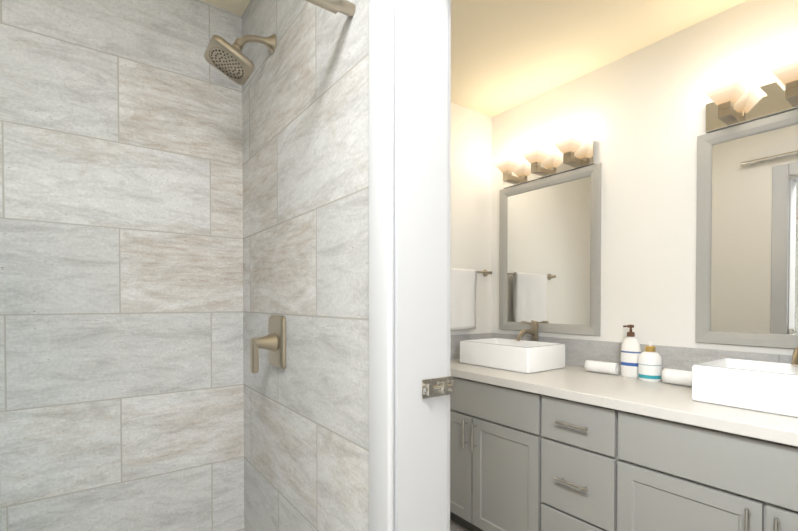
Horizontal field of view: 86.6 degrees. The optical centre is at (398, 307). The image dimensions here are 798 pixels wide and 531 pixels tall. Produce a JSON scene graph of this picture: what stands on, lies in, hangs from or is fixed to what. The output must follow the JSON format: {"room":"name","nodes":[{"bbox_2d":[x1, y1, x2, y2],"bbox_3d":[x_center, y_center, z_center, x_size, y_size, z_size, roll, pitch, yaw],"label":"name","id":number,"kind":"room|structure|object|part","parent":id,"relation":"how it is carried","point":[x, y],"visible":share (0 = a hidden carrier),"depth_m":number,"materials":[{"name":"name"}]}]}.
{"room":"bathroom","nodes":[
{"label":"bathroom","id":0,"kind":"room"},
{"bbox_2d":[0,0,797,530],"bbox_3d":[0.051,0.003,0.367,3.820,2.470,3.300,-1,1,-36],"label":"wall","id":1,"kind":"structure","parent":0,"point":[182,220],"depth_m":1.56,"materials":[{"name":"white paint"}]},
{"bbox_2d":[204,34,275,84],"bbox_3d":[-0.520,-0.853,1.401,0.213,0.178,0.140,-1,1,-36],"label":"shower head","id":2,"kind":"object","parent":1,"relation":"attached to","point":[232,62],"visible":1,"depth_m":1.38},
{"bbox_2d":[250,315,285,372],"bbox_3d":[-0.449,0.120,1.419,0.092,0.188,0.140,-1,1,-36],"label":"shower valve","id":3,"kind":"object","parent":1,"relation":"attached to","point":[273,342],"visible":0.98,"depth_m":1.40,"materials":[{"name":"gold metal"}]},
{"bbox_3d":[-0.477,0.157,1.398,0.022,0.116,0.028,-1,1,-36],"label":"handle","id":4,"kind":"part","parent":3,"relation":"part of","materials":[{"name":"silver metal"}]},
{"bbox_2d":[305,0,354,16],"bbox_3d":[-0.170,-0.693,0.980,0.123,0.044,0.052,-1,1,-36],"label":"shower rod","id":5,"kind":"object","parent":1,"relation":"attached to","point":[346,7],"depth_m":0.99,"materials":[{"name":"beige"}]},
{"bbox_2d":[369,0,450,530],"bbox_3d":[0.341,0.166,0.542,0.180,2.140,1.146,-1,1,-36],"label":"door frame","id":6,"kind":"structure","parent":1,"relation":"attached to","point":[409,220],"depth_m":0.92,"materials":[{"name":"white paint"}]},
{"bbox_2d":[422,376,454,398],"bbox_3d":[0.095,0.179,0.942,0.092,0.042,0.029,-1,1,-36],"label":"strike plate","id":7,"kind":"object","parent":6,"relation":"attached to","point":[437,387],"depth_m":0.95,"materials":[{"name":"silver metal"}]},
{"bbox_2d":[451,268,491,329],"bbox_3d":[0.343,-0.058,2.590,0.648,0.384,0.059,-1,1,-36],"label":"towel bar","id":8,"kind":"object","parent":1,"relation":"attached to","point":[463,299],"visible":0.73,"depth_m":2.60,"materials":[{"name":"white fabric"}]},
{"bbox_2d":[451,268,476,329],"bbox_3d":[0.339,-0.053,2.569,0.351,0.375,0.030,-1,1,-36],"label":"towel","id":9,"kind":"object","parent":8,"relation":"hanging from","point":[463,281],"depth_m":2.60,"materials":[{"name":"white fabric"}]},
{"bbox_3d":[0.342,-0.226,2.589,0.648,0.048,0.055,-1,1,-36],"label":"rod","id":10,"kind":"part","parent":8,"relation":"part of","materials":[{"name":"silver metal"}]},
{"bbox_2d":[490,131,594,188],"bbox_3d":[0.792,-0.831,2.428,0.173,0.140,0.600,-1,1,-36],"label":"sconce","id":11,"kind":"object","parent":1,"relation":"attached to","point":[575,152],"visible":1,"depth_m":2.39,"materials":[{"name":"white glass"}]},
{"bbox_3d":[0.661,-0.867,2.586,0.150,0.073,0.150,-1,1,-36],"label":"lamp shade","id":12,"kind":"part","parent":11,"relation":"part of","materials":[{"name":"white glass"}]},
{"bbox_3d":[0.685,-0.803,2.604,0.092,0.054,0.044,-1,1,-36],"label":"arm","id":13,"kind":"part","parent":11,"relation":"part of"},
{"bbox_3d":[0.782,-0.865,2.421,0.150,0.073,0.150,-1,1,-36],"label":"lamp shade","id":14,"kind":"part","parent":11,"relation":"part of","materials":[{"name":"white glass"}]},
{"bbox_3d":[0.806,-0.801,2.439,0.092,0.054,0.044,-1,1,-36],"label":"arm","id":15,"kind":"part","parent":11,"relation":"part of"},
{"bbox_3d":[0.904,-0.862,2.256,0.150,0.073,0.150,-1,1,-36],"label":"lamp shade","id":16,"kind":"part","parent":11,"relation":"part of","materials":[{"name":"white glass"}]},
{"bbox_3d":[0.927,-0.799,2.274,0.092,0.054,0.044,-1,1,-36],"label":"arm","id":17,"kind":"part","parent":11,"relation":"part of"},
{"bbox_2d":[499,163,601,335],"bbox_3d":[0.853,-0.307,2.480,0.022,0.905,0.665,-1,1,-36],"label":"mirror","id":18,"kind":"object","parent":1,"relation":"attached to","point":[550,257],"visible":0.95,"depth_m":2.44,"materials":[{"name":"grey mirror"}]},
{"bbox_2d":[451,333,791,371],"bbox_3d":[0.962,0.254,1.840,0.608,0.150,2.003,-1,1,-36],"label":"backsplash","id":19,"kind":"structure","parent":1,"relation":"attached to","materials":[{"name":"tile"}]},
{"bbox_2d":[695,109,797,348],"bbox_3d":[1.503,-0.295,1.593,0.022,0.905,0.665,-1,1,-36],"label":"mirror","id":20,"kind":"object","parent":1,"relation":"attached to","point":[747,243],"visible":0.95,"depth_m":1.72,"materials":[{"name":"grey mirror"}]},
{"bbox_2d":[697,52,797,133],"bbox_3d":[1.442,-0.820,1.541,0.173,0.140,0.600,-1,1,-36],"label":"sconce","id":21,"kind":"object","parent":1,"relation":"attached to","point":[735,102],"visible":0.98,"depth_m":1.66,"materials":[{"name":"white glass"}]},
{"bbox_3d":[1.312,-0.855,1.699,0.150,0.073,0.150,-1,1,-36],"label":"lamp shade","id":22,"kind":"part","parent":21,"relation":"part of","materials":[{"name":"white glass"}]},
{"bbox_3d":[1.335,-0.791,1.717,0.092,0.054,0.044,-1,1,-36],"label":"arm","id":23,"kind":"part","parent":21,"relation":"part of"},
{"bbox_3d":[1.503,-0.812,1.586,0.022,0.122,0.600,-1,1,-36],"label":"plate","id":24,"kind":"part","parent":21,"relation":"part of","materials":[{"name":"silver metal"}]},
{"bbox_3d":[1.433,-0.853,1.534,0.150,0.073,0.150,-1,1,-36],"label":"lamp shade","id":25,"kind":"part","parent":21,"relation":"part of","materials":[{"name":"white glass"}]},
{"bbox_3d":[1.456,-0.789,1.552,0.092,0.054,0.044,-1,1,-36],"label":"arm","id":26,"kind":"part","parent":21,"relation":"part of"},
{"bbox_2d":[450,519,468,530],"bbox_3d":[0.051,1.238,0.383,3.820,0.001,3.300,-1,1,-36],"label":"floor","id":27,"kind":"structure","parent":0,"point":[454,526],"depth_m":2.34,"materials":[{"name":"tile"}]},
{"bbox_2d":[0,479,0,530],"bbox_3d":[-0.620,0.299,0.663,0.005,0.078,0.052,-1,1,-36],"label":"glass","id":28,"kind":"object","parent":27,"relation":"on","point":[0,479],"depth_m":0.65,"materials":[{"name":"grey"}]},
{"bbox_2d":[450,373,797,530],"bbox_3d":[0.948,0.794,1.850,0.626,0.850,1.983,-1,1,-36],"label":"bathroom vanity","id":29,"kind":"object","parent":27,"relation":"on","point":[573,445],"depth_m":1.62,"materials":[{"name":"grey wood"}]},
{"bbox_3d":[0.262,0.830,2.330,0.020,0.545,0.388,-1,1,-36],"label":"door","id":30,"kind":"part","parent":29,"relation":"part of","materials":[{"name":"grey wood"}]},
{"bbox_3d":[0.341,0.645,2.175,0.033,0.140,0.011,-1,1,-36],"label":"handle","id":31,"kind":"part","parent":29,"relation":"part of","materials":[{"name":"silver metal"}]},
{"bbox_3d":[0.377,0.645,2.126,0.033,0.140,0.011,-1,1,-36],"label":"handle","id":32,"kind":"part","parent":29,"relation":"part of","materials":[{"name":"silver metal"}]},
{"bbox_3d":[0.498,0.835,2.008,0.020,0.545,0.390,-1,1,-36],"label":"door","id":33,"kind":"part","parent":29,"relation":"part of","materials":[{"name":"grey wood"}]},
{"bbox_3d":[0.694,0.704,1.694,0.033,0.011,0.140,-1,1,-36],"label":"handle","id":34,"kind":"part","parent":29,"relation":"part of","materials":[{"name":"silver metal"}]},
{"bbox_3d":[0.694,0.469,1.691,0.033,0.011,0.140,-1,1,-36],"label":"handle","id":35,"kind":"part","parent":29,"relation":"part of","materials":[{"name":"silver metal"}]},
{"bbox_3d":[0.716,0.981,1.714,0.020,0.260,0.315,-1,1,-36],"label":"drawer","id":36,"kind":"part","parent":29,"relation":"part of","materials":[{"name":"grey wood"}]},
{"bbox_3d":[0.716,0.703,1.710,0.020,0.275,0.315,-1,1,-36],"label":"drawer","id":37,"kind":"part","parent":29,"relation":"part of","materials":[{"name":"grey wood"}]},
{"bbox_3d":[0.716,0.468,1.707,0.020,0.175,0.315,-1,1,-36],"label":"drawer","id":38,"kind":"part","parent":29,"relation":"part of","materials":[{"name":"grey wood"}]},
{"bbox_2d":[450,357,797,440],"bbox_3d":[0.958,0.349,1.839,0.618,0.040,2.004,-1,1,-36],"label":"countertop","id":39,"kind":"structure","parent":29,"relation":"on","point":[671,400],"depth_m":1.64,"materials":[{"name":"white stone"}]},
{"bbox_2d":[460,338,564,373],"bbox_3d":[0.622,0.257,2.364,0.325,0.130,0.480,-1,1,-36],"label":"sink","id":40,"kind":"object","parent":39,"relation":"in","point":[524,356],"visible":1,"depth_m":2.23,"materials":[{"name":"white ceramic"}]},
{"bbox_2d":[516,321,538,340],"bbox_3d":[0.723,0.200,2.474,0.190,0.241,0.122,-1,1,-36],"label":"faucet","id":41,"kind":"object","parent":39,"relation":"on","point":[533,332],"visible":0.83,"depth_m":2.47,"materials":[{"name":"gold metal"}]},
{"bbox_2d":[584,360,619,374],"bbox_3d":[1.008,0.295,2.102,0.058,0.056,0.150,-1,1,-40],"label":"roll","id":42,"kind":"object","parent":39,"relation":"on","point":[602,367],"visible":1,"depth_m":2.08,"materials":[{"name":"white fabric"}]},
{"bbox_2d":[621,325,640,377],"bbox_3d":[1.099,0.203,2.009,0.056,0.246,0.090,-1,1,-36],"label":"pump bottle","id":43,"kind":"object","parent":39,"relation":"on","point":[630,350],"visible":0.92,"depth_m":1.99,"materials":[{"name":"white plastic"}]},
{"bbox_2d":[638,342,661,381],"bbox_3d":[1.134,0.241,1.912,0.092,0.172,0.092,-1,1,-36],"label":"soap bottle","id":44,"kind":"object","parent":39,"relation":"on","point":[650,364],"visible":1,"depth_m":1.88,"materials":[{"name":"white plastic"}]},
{"bbox_2d":[661,368,691,386],"bbox_3d":[1.196,0.295,1.787,0.065,0.063,0.135,0,1,-31],"label":"roll","id":45,"kind":"object","parent":39,"relation":"on","point":[677,377],"visible":0.71,"depth_m":1.78,"materials":[{"name":"white"}]},
{"bbox_2d":[692,358,797,417],"bbox_3d":[1.317,0.269,1.417,0.325,0.130,0.480,-1,1,-36],"label":"sink","id":46,"kind":"object","parent":39,"relation":"in","point":[764,386],"visible":1,"depth_m":1.41,"materials":[{"name":"white ceramic"}]},
{"bbox_2d":[791,346,797,366],"bbox_3d":[1.452,0.213,1.479,0.190,0.241,0.122,-1,1,-36],"label":"faucet","id":47,"kind":"object","parent":39,"relation":"on","point":[794,362],"visible":0.9,"depth_m":1.46,"materials":[{"name":"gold metal"}]},
{"bbox_3d":[0.939,0.842,1.407,0.020,0.545,0.416,-1,1,-36],"label":"door","id":48,"kind":"part","parent":29,"relation":"part of","materials":[{"name":"grey wood"}]},
{"bbox_3d":[1.024,0.657,1.243,0.033,0.140,0.011,-1,1,-36],"label":"handle","id":49,"kind":"part","parent":29,"relation":"part of","materials":[{"name":"silver metal"}]},
{"bbox_3d":[1.063,0.657,1.190,0.033,0.140,0.011,-1,1,-36],"label":"handle","id":50,"kind":"part","parent":29,"relation":"part of","materials":[{"name":"silver metal"}]},
{"bbox_3d":[1.191,0.847,1.063,0.020,0.545,0.416,-1,1,-36],"label":"door","id":51,"kind":"part","parent":29,"relation":"part of","materials":[{"name":"grey wood"}]}
]}

